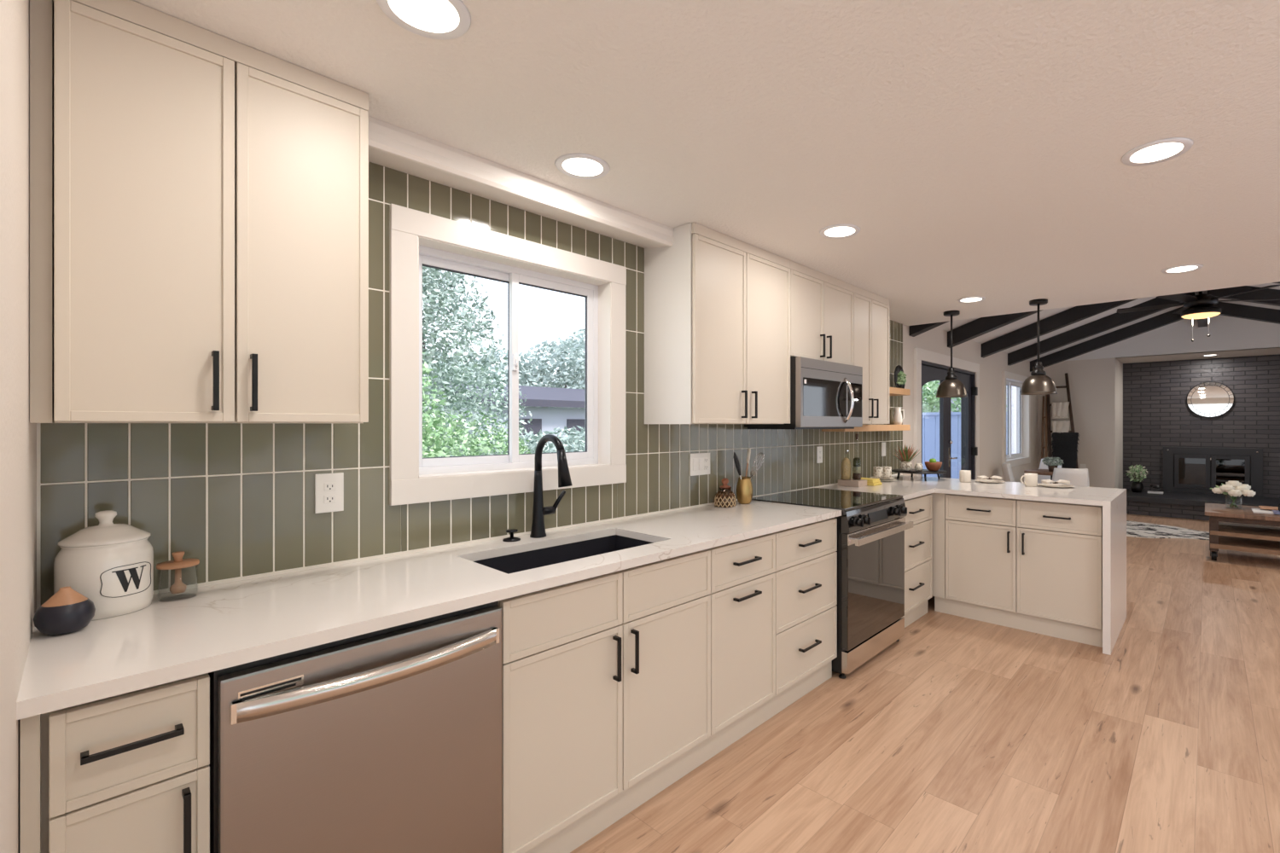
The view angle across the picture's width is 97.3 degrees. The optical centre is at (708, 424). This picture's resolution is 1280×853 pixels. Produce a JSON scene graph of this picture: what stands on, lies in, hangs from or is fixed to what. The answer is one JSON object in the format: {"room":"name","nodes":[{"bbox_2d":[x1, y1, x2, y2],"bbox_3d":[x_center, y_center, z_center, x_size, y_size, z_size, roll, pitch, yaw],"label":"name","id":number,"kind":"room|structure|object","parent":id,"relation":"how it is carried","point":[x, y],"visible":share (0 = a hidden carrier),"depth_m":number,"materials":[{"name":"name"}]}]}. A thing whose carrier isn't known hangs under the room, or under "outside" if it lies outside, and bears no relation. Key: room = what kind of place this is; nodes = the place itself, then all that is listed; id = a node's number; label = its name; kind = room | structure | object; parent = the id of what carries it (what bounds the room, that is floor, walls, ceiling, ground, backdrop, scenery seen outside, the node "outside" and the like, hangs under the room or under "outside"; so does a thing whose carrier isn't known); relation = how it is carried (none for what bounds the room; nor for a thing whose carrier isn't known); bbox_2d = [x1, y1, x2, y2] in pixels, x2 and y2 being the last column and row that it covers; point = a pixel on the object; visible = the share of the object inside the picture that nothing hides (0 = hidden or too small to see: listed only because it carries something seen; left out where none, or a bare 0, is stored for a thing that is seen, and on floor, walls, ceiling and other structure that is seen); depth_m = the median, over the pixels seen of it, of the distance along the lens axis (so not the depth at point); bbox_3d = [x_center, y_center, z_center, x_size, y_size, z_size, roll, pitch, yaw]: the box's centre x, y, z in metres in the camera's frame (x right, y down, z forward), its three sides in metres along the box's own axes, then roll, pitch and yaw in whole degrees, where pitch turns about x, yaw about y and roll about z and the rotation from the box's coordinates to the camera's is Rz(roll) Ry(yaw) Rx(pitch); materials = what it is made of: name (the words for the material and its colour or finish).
{"room":"kitchen","nodes":[
{"label":"kitchen","id":0,"kind":"room"},
{"bbox_2d":[0,0,36,852],"bbox_3d":[-1.210,0.215,0.897,1.260,2.312,0.130,0,0,42],"label":"wall","id":1,"kind":"structure","parent":0,"point":[18,436],"depth_m":0.88,"materials":[{"name":"beige paint"}]},
{"bbox_2d":[36,161,1038,610],"bbox_3d":[1.118,0.171,4.561,0.165,2.640,13.500,0,0,42],"label":"wall","id":2,"kind":"structure","parent":0,"point":[238,499],"depth_m":1.91,"materials":[{"name":"green tile"}]},
{"bbox_2d":[29,0,368,424],"bbox_3d":[-1.282,-0.472,1.460,0.374,0.936,0.614,0,0,42],"label":"upper cabinet","id":3,"kind":"object","parent":2,"relation":"attached to","point":[199,196],"visible":1,"depth_m":1.30,"materials":[{"name":"beige paint"}]},
{"bbox_2d":[314,472,343,513],"bbox_3d":[-1.222,0.219,1.802,0.009,0.125,0.078,0,0,42],"label":"wall outlet","id":4,"kind":"object","parent":2,"relation":"attached to","point":[328,487],"visible":1,"depth_m":1.80,"materials":[{"name":"white plastic"}]},
{"bbox_2d":[389,203,626,506],"bbox_3d":[-0.807,-0.242,2.369,0.164,1.041,1.041,0,0,42],"label":"window","id":5,"kind":"structure","parent":2,"relation":"in","point":[417,239],"depth_m":2.27,"materials":[{"name":"white paint"}]},
{"bbox_2d":[368,116,673,248],"bbox_3d":[-0.699,-0.898,2.249,0.224,0.086,1.340,0,0,42],"label":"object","id":6,"kind":"structure","parent":2,"relation":"attached to","point":[390,146],"depth_m":2.07,"materials":[{"name":"white paint"}]},
{"bbox_2d":[689,453,709,476],"bbox_3d":[-0.048,0.219,3.120,0.010,0.122,0.165,0,0,42],"label":"wall outlet","id":7,"kind":"object","parent":2,"relation":"attached to","point":[699,462],"visible":1,"depth_m":3.11,"materials":[{"name":"white plastic"}]},
{"bbox_2d":[644,222,790,424],"bbox_3d":[0.081,-0.472,2.990,0.374,0.937,0.807,0,0,42],"label":"upper cabinet","id":8,"kind":"object","parent":2,"relation":"attached to","point":[717,305],"visible":0.99,"depth_m":2.76,"materials":[{"name":"beige paint"}]},
{"bbox_2d":[790,260,853,365],"bbox_3d":[0.603,-0.666,3.577,0.374,0.549,0.763,0,0,42],"label":"upper cabinet","id":9,"kind":"object","parent":2,"relation":"attached to","point":[822,305],"visible":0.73,"depth_m":3.44,"materials":[{"name":"beige paint"}]},
{"bbox_2d":[744,356,862,429],"bbox_3d":[0.640,-0.182,3.544,0.470,0.415,0.757,0,0,42],"label":"microwave","id":10,"kind":"object","parent":9,"relation":"attached to","point":[824,394],"visible":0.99,"depth_m":3.34,"materials":[{"name":"silver metal"}]},
{"bbox_2d":[821,424,910,431],"bbox_3d":[1.289,0.024,4.489,0.184,0.050,1.180,0,0,42],"label":"floating shelf","id":11,"kind":"object","parent":2,"relation":"attached to","point":[865,427],"visible":0.68,"depth_m":4.36,"materials":[{"name":"brown wood"}]},
{"bbox_2d":[893,407,904,424],"bbox_3d":[1.644,-0.076,4.854,0.084,0.150,0.122,0,0,42],"label":"pitcher","id":12,"kind":"object","parent":11,"relation":"on","point":[898,420],"visible":0.94,"depth_m":4.81,"materials":[{"name":"white ceramic"}]},
{"bbox_2d":[853,285,889,424],"bbox_3d":[1.046,-0.472,4.074,0.374,0.936,0.568,0,0,42],"label":"upper cabinet","id":13,"kind":"object","parent":2,"relation":"attached to","point":[870,310],"visible":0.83,"depth_m":3.97,"materials":[{"name":"beige paint"}]},
{"bbox_2d":[889,387,910,395],"bbox_3d":[1.424,-0.283,4.641,0.184,0.052,0.774,0,0,42],"label":"floating shelf","id":14,"kind":"object","parent":2,"relation":"attached to","point":[893,391],"visible":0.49,"depth_m":4.73,"materials":[{"name":"brown wood"}]},
{"bbox_2d":[913,347,979,479],"bbox_3d":[2.615,0.311,6.213,0.184,2.120,2.000,0,0,42],"label":"door","id":15,"kind":"structure","parent":2,"relation":"in","point":[928,366],"depth_m":6.17,"materials":[{"name":"white paint"}]},
{"bbox_2d":[1001,371,1030,466],"bbox_3d":[4.540,-0.074,8.376,0.164,1.350,1.530,0,0,42],"label":"window","id":16,"kind":"structure","parent":2,"relation":"in","point":[1023,456],"depth_m":8.51,"materials":[{"name":"white paint"}]},
{"bbox_2d":[132,0,1279,325],"bbox_3d":[0.811,-1.001,0.979,4.450,0.120,7.740,0,0,42],"label":"ceiling","id":17,"kind":"structure","parent":0,"point":[974,148],"depth_m":1.70,"materials":[{"name":"white paint"}]},
{"bbox_2d":[376,0,471,40],"bbox_3d":[-0.644,-0.938,1.265,0.196,0.006,0.196,0,0,42],"label":"recessed light","id":18,"kind":"object","parent":17,"relation":"in","point":[444,20],"visible":1,"depth_m":1.28,"materials":[{"name":"white plastic"}]},
{"bbox_2d":[387,0,459,32],"bbox_3d":[-0.644,-0.938,1.265,0.148,0.004,0.148,0,0,42],"label":"diffuser","id":19,"kind":"object","parent":18,"relation":"attached to","point":[415,15],"depth_m":1.28,"materials":[{"name":"white plastic"}]},
{"bbox_2d":[554,153,610,179],"bbox_3d":[-0.460,-0.938,2.037,0.196,0.006,0.196,0,0,42],"label":"recessed light","id":20,"kind":"object","parent":17,"relation":"in","point":[577,165],"visible":1,"depth_m":2.02,"materials":[{"name":"white plastic"}]},
{"bbox_2d":[562,157,602,176],"bbox_3d":[-0.460,-0.938,2.037,0.148,0.004,0.148,0,0,42],"label":"diffuser","id":21,"kind":"object","parent":20,"relation":"attached to","point":[571,166],"depth_m":2.04,"materials":[{"name":"white plastic"}]},
{"bbox_2d":[819,224,860,238],"bbox_3d":[0.635,-0.938,2.719,0.196,0.006,0.196,0,0,42],"label":"recessed light","id":22,"kind":"object","parent":17,"relation":"in","point":[836,231],"visible":1,"depth_m":2.71,"materials":[{"name":"white plastic"}]},
{"bbox_2d":[824,226,855,237],"bbox_3d":[0.635,-0.938,2.719,0.148,0.004,0.148,0,0,42],"label":"diffuser","id":23,"kind":"object","parent":22,"relation":"attached to","point":[832,231],"depth_m":2.72,"materials":[{"name":"white plastic"}]},
{"bbox_2d":[935,310,967,397],"bbox_3d":[2.017,-0.587,4.657,0.248,0.709,0.248,0,0,42],"label":"pendant light","id":24,"kind":"object","parent":17,"relation":"hanging from","point":[951,386],"visible":1,"depth_m":4.61,"materials":[{"name":"black metal"}]},
{"bbox_2d":[956,296,985,302],"bbox_3d":[1.966,-0.938,4.197,0.196,0.006,0.196,0,0,42],"label":"recessed light","id":25,"kind":"object","parent":17,"relation":"in","point":[968,299],"visible":1,"depth_m":4.19,"materials":[{"name":"white plastic"}]},
{"bbox_2d":[1019,298,1057,395],"bbox_3d":[2.492,-0.587,4.235,0.248,0.709,0.248,0,0,42],"label":"pendant light","id":26,"kind":"object","parent":17,"relation":"hanging from","point":[1038,383],"visible":1,"depth_m":4.19,"materials":[{"name":"black metal"}]},
{"bbox_2d":[1121,137,1193,166],"bbox_3d":[1.541,-0.938,1.930,0.196,0.006,0.196,0,0,42],"label":"recessed light","id":27,"kind":"object","parent":17,"relation":"in","point":[1162,150],"visible":1,"depth_m":1.92,"materials":[{"name":"white plastic"}]},
{"bbox_2d":[1129,142,1183,162],"bbox_3d":[1.541,-0.938,1.930,0.148,0.004,0.148,0,0,42],"label":"diffuser","id":28,"kind":"object","parent":27,"relation":"attached to","point":[1159,152],"depth_m":1.92,"materials":[{"name":"white plastic"}]},
{"bbox_2d":[1161,264,1203,273],"bbox_3d":[2.848,-0.938,3.373,0.196,0.006,0.196,0,0,42],"label":"recessed light","id":29,"kind":"object","parent":17,"relation":"in","point":[1186,268],"visible":1,"depth_m":3.37,"materials":[{"name":"white plastic"}]},
{"bbox_2d":[1166,266,1197,273],"bbox_3d":[2.848,-0.938,3.373,0.148,0.004,0.148,0,0,42],"label":"diffuser","id":30,"kind":"object","parent":29,"relation":"attached to","point":[1175,269],"depth_m":3.37,"materials":[{"name":"white plastic"}]},
{"bbox_2d":[570,513,1279,852],"bbox_3d":[3.158,1.431,3.615,4.150,0.120,14.800,0,0,42],"label":"floor","id":31,"kind":"structure","parent":0,"point":[962,735],"depth_m":2.38,"materials":[{"name":"brown wood"}]},
{"bbox_2d":[20,673,209,852],"bbox_3d":[-1.294,0.929,1.224,0.640,0.883,0.243,0,0,42],"label":"base cabinet","id":32,"kind":"object","parent":31,"relation":"on","point":[128,772],"visible":0.98,"depth_m":1.03,"materials":[{"name":"beige paint"}]},
{"bbox_2d":[208,601,501,852],"bbox_3d":[-0.989,0.935,1.531,0.667,0.872,0.609,0,0,42],"label":"dishwasher","id":33,"kind":"object","parent":31,"relation":"on","point":[389,740],"visible":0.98,"depth_m":1.31,"materials":[{"name":"silver metal"}]},
{"bbox_2d":[497,549,710,852],"bbox_3d":[-0.503,0.929,2.112,0.640,0.883,0.895,0,0,42],"label":"base cabinet","id":34,"kind":"object","parent":31,"relation":"on","point":[606,678],"visible":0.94,"depth_m":1.85,"materials":[{"name":"beige paint"}]},
{"bbox_2d":[16,500,841,720],"bbox_3d":[-0.458,0.472,2.177,0.650,0.030,2.783,0,0,42],"label":"countertop","id":35,"kind":"structure","parent":34,"relation":"on","point":[195,631],"depth_m":1.44,"materials":[{"name":"white stone"}]},
{"bbox_2d":[33,587,95,635],"bbox_3d":[-1.419,0.408,1.234,0.091,0.098,0.091,0,0,42],"label":"vase","id":36,"kind":"object","parent":35,"relation":"on","point":[67,611],"visible":1,"depth_m":1.21,"materials":[{"name":"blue ceramic"}]},
{"bbox_2d":[53,510,153,621],"bbox_3d":[-1.477,0.333,1.371,0.167,0.247,0.166,0,0,42],"label":"ceramic canister","id":37,"kind":"object","parent":35,"relation":"on","point":[107,563],"visible":0.94,"depth_m":1.33,"materials":[{"name":"white ceramic"}]},
{"bbox_2d":[156,551,199,593],"bbox_3d":[-1.402,0.396,1.478,0.084,0.121,0.084,0,0,42],"label":"glass jar","id":38,"kind":"object","parent":35,"relation":"on","point":[178,563],"visible":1,"depth_m":1.47,"materials":[{"name":"brown wood"}]},
{"bbox_2d":[502,529,520,541],"bbox_3d":[-0.780,0.436,2.214,0.068,0.042,0.068,0,0,42],"label":"switch","id":39,"kind":"object","parent":35,"relation":"on","point":[511,538],"visible":1,"depth_m":2.20,"materials":[{"name":"black metal"}]},
{"bbox_2d":[529,434,572,538],"bbox_3d":[-0.605,0.246,2.257,0.248,0.420,0.138,0,0,42],"label":"kitchen faucet","id":40,"kind":"object","parent":35,"relation":"on","point":[538,531],"visible":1,"depth_m":2.27,"materials":[{"name":"black metal"}]},
{"bbox_2d":[473,535,653,574],"bbox_3d":[-0.514,0.584,2.096,0.387,0.194,0.735,0,0,42],"label":"sink","id":41,"kind":"object","parent":35,"relation":"in","point":[508,564],"visible":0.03,"depth_m":2.27,"materials":[{"name":"black stone"}]},
{"bbox_2d":[714,478,735,507],"bbox_3d":[0.090,0.378,3.139,0.121,0.158,0.121,0,0,42],"label":"jar","id":42,"kind":"object","parent":35,"relation":"on","point":[724,497],"visible":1,"depth_m":3.10,"materials":[{"name":"orange glass"}]},
{"bbox_2d":[735,477,753,504],"bbox_3d":[0.206,0.381,3.255,0.100,0.152,0.100,0,0,42],"label":"vase","id":43,"kind":"object","parent":35,"relation":"on","point":[744,491],"visible":0.97,"depth_m":3.22,"materials":[{"name":"gold metal"}]},
{"bbox_2d":[704,533,775,761],"bbox_3d":[-0.055,0.929,2.615,0.640,0.883,0.451,0,0,42],"label":"base cabinet","id":44,"kind":"object","parent":31,"relation":"on","point":[742,594],"visible":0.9,"depth_m":2.41,"materials":[{"name":"beige paint"}]},
{"bbox_2d":[768,517,837,718],"bbox_3d":[0.285,0.929,2.997,0.640,0.883,0.573,0,0,42],"label":"base cabinet","id":45,"kind":"object","parent":31,"relation":"on","point":[805,572],"visible":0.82,"depth_m":2.78,"materials":[{"name":"beige paint"}]},
{"bbox_2d":[751,488,913,679],"bbox_3d":[0.762,0.910,3.475,0.733,0.921,0.772,0,0,42],"label":"oven range","id":46,"kind":"object","parent":31,"relation":"on","point":[871,527],"visible":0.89,"depth_m":3.21,"materials":[{"name":"silver metal"}]},
{"bbox_2d":[751,488,902,511],"bbox_3d":[0.735,0.458,3.499,0.660,0.016,0.772,0,0,42],"label":"cooktop","id":47,"kind":"object","parent":46,"relation":"in","point":[845,501],"depth_m":3.41,"materials":[{"name":"black glass"}]},
{"bbox_2d":[829,516,843,674],"bbox_3d":[0.732,0.903,3.501,0.618,0.875,0.760,0,0,42],"label":"panel","id":48,"kind":"object","parent":46,"relation":"attached to","point":[837,663],"depth_m":3.02,"materials":[{"name":"black metal"}]},
{"bbox_2d":[902,494,932,628],"bbox_3d":[1.200,0.929,4.024,0.640,0.883,0.627,0,0,42],"label":"base cabinet","id":49,"kind":"object","parent":31,"relation":"on","point":[918,539],"visible":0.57,"depth_m":3.89,"materials":[{"name":"beige paint"}]},
{"bbox_2d":[930,493,1018,628],"bbox_3d":[2.087,0.929,4.204,0.567,0.883,0.814,0,0,42],"label":"base cabinet","id":50,"kind":"object","parent":31,"relation":"on","point":[974,559],"visible":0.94,"depth_m":3.92,"materials":[{"name":"beige paint"}]},
{"bbox_2d":[819,475,1126,655],"bbox_3d":[1.857,0.914,4.000,1.686,0.914,1.465,0,0,42],"label":"countertop","id":51,"kind":"structure","parent":50,"relation":"on","point":[1113,501],"depth_m":3.69,"materials":[{"name":"white stone"}]},
{"bbox_2d":[837,478,866,487],"bbox_3d":[1.077,0.435,4.202,0.170,0.044,0.140,0,0,42],"label":"box","id":52,"kind":"object","parent":51,"relation":"on","point":[852,483],"visible":0.87,"depth_m":4.15,"materials":[{"name":"beige wood"}]},
{"bbox_2d":[841,450,850,479],"bbox_3d":[1.032,0.300,4.219,0.078,0.226,0.081,0,0,42],"label":"bottle","id":53,"kind":"object","parent":52,"relation":"on","point":[846,463],"visible":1,"depth_m":4.19,"materials":[{"name":"gold glass"}]},
{"bbox_2d":[852,434,861,479],"bbox_3d":[1.109,0.240,4.201,0.062,0.346,0.062,0,0,42],"label":"bottle","id":54,"kind":"object","parent":52,"relation":"on","point":[857,462],"visible":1,"depth_m":4.18,"materials":[{"name":"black glass"}]},
{"bbox_2d":[891,468,946,481],"bbox_3d":[1.766,0.421,4.721,0.440,0.073,0.440,0,0,42],"label":"display stand","id":55,"kind":"object","parent":51,"relation":"on","point":[925,472],"visible":0.79,"depth_m":4.64,"materials":[{"name":"black wood"}]},
{"bbox_2d":[893,444,919,471],"bbox_3d":[1.660,0.269,4.693,0.246,0.232,0.306,0,0,42],"label":"potted succulent","id":56,"kind":"object","parent":55,"relation":"on","point":[905,454],"visible":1,"depth_m":4.65,"materials":[{"name":"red plant"}]},
{"bbox_2d":[924,461,942,471],"bbox_3d":[1.884,0.348,4.703,0.138,0.073,0.138,0,0,42],"label":"wooden bowl","id":57,"kind":"object","parent":55,"relation":"on","point":[930,466],"visible":0.98,"depth_m":4.66,"materials":[{"name":"brown wood"}]},
{"bbox_2d":[959,470,971,482],"bbox_3d":[2.046,0.411,4.471,0.084,0.092,0.084,0,0,42],"label":"mug","id":58,"kind":"object","parent":51,"relation":"on","point":[964,475],"visible":1,"depth_m":4.44,"materials":[{"name":"white ceramic"}]},
{"bbox_2d":[1020,473,1037,487],"bbox_3d":[2.385,0.410,4.167,0.105,0.094,0.090,0,0,42],"label":"mug","id":59,"kind":"object","parent":51,"relation":"on","point":[1030,480],"visible":1,"depth_m":4.13,"materials":[{"name":"white ceramic"}]},
{"bbox_2d":[1001,463,1014,482],"bbox_3d":[4.070,0.941,7.286,0.470,0.864,0.439,0,0,34],"label":"dining chair","id":60,"kind":"object","parent":31,"relation":"on","point":[1007,471],"visible":0.25,"depth_m":7.31,"materials":[{"name":"white fabric"}]},
{"bbox_2d":[1024,469,1053,483],"bbox_3d":[4.621,0.995,7.507,0.690,0.752,0.690,0,0,42],"label":"dining table","id":61,"kind":"object","parent":31,"relation":"on","point":[1040,472],"visible":0.28,"depth_m":7.46,"materials":[{"name":"brown wood"}]},
{"bbox_2d":[1041,456,1063,471],"bbox_3d":[4.554,0.518,7.418,0.257,0.202,0.250,0,0,42],"label":"potted plant","id":62,"kind":"object","parent":61,"relation":"on","point":[1051,464],"visible":1,"depth_m":7.38,"materials":[{"name":"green plant"}]},
{"bbox_2d":[1041,395,1047,459],"bbox_3d":[5.490,0.371,9.174,0.099,2.007,0.452,0,0,35],"label":"curtain","id":63,"kind":"object","parent":31,"relation":"on","point":[1043,404],"visible":0.61,"depth_m":9.24,"materials":[{"name":"brown fabric"}]},
{"bbox_2d":[1037,459,1061,483],"bbox_3d":[4.926,0.941,8.244,0.470,0.864,0.439,0,0,-18],"label":"dining chair","id":64,"kind":"object","parent":31,"relation":"on","point":[1042,466],"visible":0.08,"depth_m":8.42,"materials":[{"name":"white fabric"}]},
{"bbox_2d":[1016,499,1102,647],"bbox_3d":[2.480,0.929,3.855,0.484,0.883,0.814,0,0,42],"label":"base cabinet","id":65,"kind":"object","parent":31,"relation":"on","point":[1059,545],"visible":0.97,"depth_m":3.57,"materials":[{"name":"beige paint"}]},
{"bbox_2d":[1047,372,1078,468],"bbox_3d":[5.697,0.266,8.982,0.567,2.220,0.444,0,0,42],"label":"blanket ladder","id":66,"kind":"object","parent":31,"relation":"on","point":[1049,404],"visible":0.46,"depth_m":9.10,"materials":[{"name":"brown wood"}]},
{"bbox_2d":[1051,401,1069,418],"bbox_3d":[5.681,-0.235,9.059,0.246,0.272,0.082,0,0,42],"label":"throw blanket","id":67,"kind":"object","parent":66,"relation":"hanging from","point":[1060,410],"visible":1,"depth_m":9.05,"materials":[{"name":"beige fabric"}]},
{"bbox_2d":[1051,420,1070,433],"bbox_3d":[5.657,0.047,9.010,0.255,0.228,0.074,0,0,42],"label":"throw blanket","id":68,"kind":"object","parent":66,"relation":"hanging from","point":[1060,427],"visible":1,"depth_m":9.00,"materials":[{"name":"beige fabric"}]},
{"bbox_2d":[1050,432,1079,468],"bbox_3d":[5.644,0.463,8.881,0.408,0.687,0.177,0,0,42],"label":"blanket","id":69,"kind":"object","parent":66,"relation":"hanging from","point":[1064,445],"visible":0.77,"depth_m":8.87,"materials":[{"name":"black fabric"}]},
{"bbox_2d":[1051,467,1089,487],"bbox_3d":[4.326,0.941,6.747,0.439,0.864,0.470,0,0,22],"label":"dining chair","id":70,"kind":"object","parent":31,"relation":"on","point":[1077,477],"visible":0.27,"depth_m":6.55,"materials":[{"name":"white fabric"}]},
{"bbox_2d":[1126,520,1209,540],"bbox_3d":[5.758,1.367,7.208,1.756,0.007,1.475,0,0,42],"label":"cowhide rug","id":71,"kind":"object","parent":31,"relation":"on","point":[1134,529],"visible":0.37,"depth_m":7.13,"materials":[{"name":"white fur"}]},
{"bbox_2d":[1126,488,1279,526],"bbox_3d":[7.836,1.228,8.084,3.105,0.285,1.197,0,0,42],"label":"hearth","id":72,"kind":"object","parent":31,"relation":"on","point":[1171,504],"visible":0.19,"depth_m":8.30,"materials":[{"name":"grey paint"}]},
{"bbox_2d":[1125,465,1148,492],"bbox_3d":[6.910,0.859,9.042,0.304,0.453,0.292,0,0,42],"label":"potted plant","id":73,"kind":"object","parent":72,"relation":"on","point":[1137,485],"visible":1,"depth_m":9.00,"materials":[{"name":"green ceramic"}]},
{"bbox_2d":[1204,502,1279,560],"bbox_3d":[5.781,1.121,5.471,1.400,0.500,0.860,0,0,42],"label":"coffee table","id":74,"kind":"object","parent":31,"relation":"on","point":[1259,539],"visible":1,"depth_m":5.59,"materials":[{"name":"brown wood"}]},
{"bbox_2d":[1210,480,1255,507],"bbox_3d":[5.460,0.728,5.846,0.351,0.285,0.227,0,0,42],"label":"flower vase","id":75,"kind":"object","parent":74,"relation":"on","point":[1236,489],"visible":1,"depth_m":5.80,"materials":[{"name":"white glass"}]},
{"bbox_2d":[1210,535,1279,555],"bbox_3d":[5.766,1.218,5.484,1.280,0.045,0.720,0,0,42],"label":"shelf","id":76,"kind":"object","parent":74,"relation":"attached to","point":[1268,547],"depth_m":5.59,"materials":[{"name":"brown wood"}]},
{"bbox_2d":[1210,522,1279,541],"bbox_3d":[5.766,1.086,5.484,1.280,0.040,0.720,0,0,42],"label":"shelf","id":77,"kind":"object","parent":74,"relation":"attached to","point":[1271,533],"depth_m":5.62,"materials":[{"name":"brown wood"}]},
{"bbox_2d":[904,279,1279,325],"bbox_3d":[3.414,-1.374,3.910,4.460,0.866,0.100,0,0,42],"label":"wall header","id":78,"kind":"structure","parent":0,"point":[1276,280],"depth_m":4.24,"materials":[{"name":"white paint"}]},
{"bbox_2d":[936,282,1279,361],"bbox_3d":[5.312,-1.391,6.042,4.460,0.833,5.610,0,0,42],"label":"vault","id":79,"kind":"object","parent":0,"point":[1044,314],"visible":0.08,"depth_m":7.02,"materials":[{"name":"white paint"}]},
{"bbox_2d":[909,320,949,337],"bbox_3d":[3.506,-1.281,4.015,4.160,0.855,0.110,0,0,42],"label":"ceiling beam","id":80,"kind":"structure","parent":79,"relation":"attached to","point":[915,330],"depth_m":5.30,"materials":[{"name":"black wood"}]},
{"bbox_2d":[947,309,1043,348],"bbox_3d":[4.197,-1.281,4.792,4.160,0.855,0.110,0,0,42],"label":"ceiling beam","id":81,"kind":"structure","parent":79,"relation":"attached to","point":[981,326],"depth_m":5.91,"materials":[{"name":"black wood"}]},
{"bbox_2d":[981,281,1279,358],"bbox_3d":[5.015,-1.281,5.710,4.160,0.855,0.110,0,0,42],"label":"ceiling beam","id":82,"kind":"structure","parent":79,"relation":"attached to","point":[1075,314],"depth_m":6.57,"materials":[{"name":"black wood"}]},
{"bbox_2d":[1007,285,1279,366],"bbox_3d":[5.860,-1.281,6.659,4.160,0.855,0.110,0,0,42],"label":"ceiling beam","id":83,"kind":"structure","parent":79,"relation":"attached to","point":[1117,319],"depth_m":7.19,"materials":[{"name":"black wood"}]},
{"bbox_2d":[1029,302,1279,372],"bbox_3d":[6.744,-1.281,7.652,4.160,0.855,0.110,0,0,42],"label":"ceiling beam","id":84,"kind":"structure","parent":79,"relation":"attached to","point":[1261,314],"depth_m":8.03,"materials":[{"name":"black wood"}]},
{"bbox_2d":[1116,285,1279,342],"bbox_3d":[4.826,-1.127,5.556,1.276,0.604,1.300,0,0,42],"label":"ceiling fan","id":85,"kind":"object","parent":79,"relation":"hanging from","point":[1199,306],"visible":0.87,"depth_m":5.44,"materials":[{"name":"black metal"}]},
{"bbox_2d":[1038,314,1279,488],"bbox_3d":[7.469,-0.269,8.466,4.162,3.278,1.120,0,0,42],"label":"wall","id":86,"kind":"structure","parent":0,"point":[1096,386],"depth_m":8.81,"materials":[{"name":"beige paint"}]},
{"bbox_2d":[1122,354,1279,498],"bbox_3d":[8.263,0.111,8.643,3.210,2.520,0.200,0,0,42],"label":"brick wall","id":87,"kind":"structure","parent":0,"point":[1157,416],"depth_m":8.95,"materials":[{"name":"black brick"}]},
{"bbox_2d":[1186,381,1234,418],"bbox_3d":[7.889,-0.399,8.817,0.570,0.570,0.026,0,0,42],"label":"wall mirror","id":88,"kind":"object","parent":87,"relation":"attached to","point":[1209,399],"visible":1,"depth_m":8.80,"materials":[{"name":"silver metal"}]},
{"bbox_2d":[1163,447,1262,497],"bbox_3d":[7.873,0.723,8.783,1.170,0.724,0.106,0,0,42],"label":"fireplace insert","id":89,"kind":"object","parent":87,"relation":"attached to","point":[1185,469],"visible":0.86,"depth_m":8.78,"materials":[{"name":"black paint"}]},
{"bbox_3d":[2.549,1.480,10.316,5.330,0.059,9.200,0,0,42],"label":"patio","id":90,"kind":"object","parent":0,"visible":0},
{"bbox_2d":[922,380,1006,413],"bbox_3d":[4.497,0.169,11.470,1.481,2.690,3.115,0,0,-43],"label":"shrub","id":91,"kind":"object","parent":90,"relation":"on","point":[931,388],"visible":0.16,"depth_m":11.08,"materials":[{"name":"green plant"}]},
{"bbox_2d":[922,411,1012,478],"bbox_3d":[3.269,0.611,11.034,4.850,1.680,0.110,0,0,42],"label":"privacy fence","id":92,"kind":"object","parent":90,"relation":"on","point":[930,420],"visible":0.09,"depth_m":10.21,"materials":[{"name":"blue"}]},
{"bbox_3d":[-14.745,1.591,31.871,59.830,0.160,52.000,0,0,42],"label":"lawn","id":93,"kind":"structure","parent":0,"visible":0},
{"bbox_2d":[422,266,532,458],"bbox_3d":[-2.679,-0.914,4.810,1.946,4.854,3.082,0,0,23],"label":"tree","id":94,"kind":"object","parent":93,"relation":"on","point":[428,283],"visible":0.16,"depth_m":4.78,"materials":[{"name":"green plant"}]},
{"bbox_2d":[422,352,532,458],"bbox_3d":[-2.138,0.440,4.060,1.208,2.148,2.839,0,0,0],"label":"shrub","id":95,"kind":"object","parent":93,"relation":"on","point":[434,450],"visible":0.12,"depth_m":4.16,"materials":[{"name":"green plant"}]},
{"bbox_2d":[422,328,584,435],"bbox_3d":[-5.212,-1.051,16.889,3.621,5.136,10.824,0,0,28],"label":"tree","id":96,"kind":"object","parent":93,"relation":"on","point":[574,361],"visible":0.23,"depth_m":16.62,"materials":[{"name":"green plant"}]},
{"bbox_2d":[428,382,584,456],"bbox_3d":[-3.208,0.266,13.835,2.450,2.490,6.200,0,0,42],"label":"neighboring house","id":97,"kind":"structure","parent":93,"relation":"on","point":[544,419],"depth_m":12.25,"materials":[{"name":"grey"}]},
{"bbox_2d":[440,425,584,457],"bbox_3d":[-2.011,0.772,8.242,1.823,1.662,5.613,0,0,9],"label":"hedge","id":98,"kind":"object","parent":93,"relation":"on","point":[576,443],"visible":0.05,"depth_m":7.76,"materials":[{"name":"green plant"}]},
{"bbox_2d":[922,380,1016,454],"bbox_3d":[6.462,-0.409,15.937,4.900,3.840,3.200,0,0,42],"label":"house","id":99,"kind":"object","parent":93,"relation":"on","point":[1013,388],"visible":0.02,"depth_m":13.66,"materials":[{"name":"grey"}]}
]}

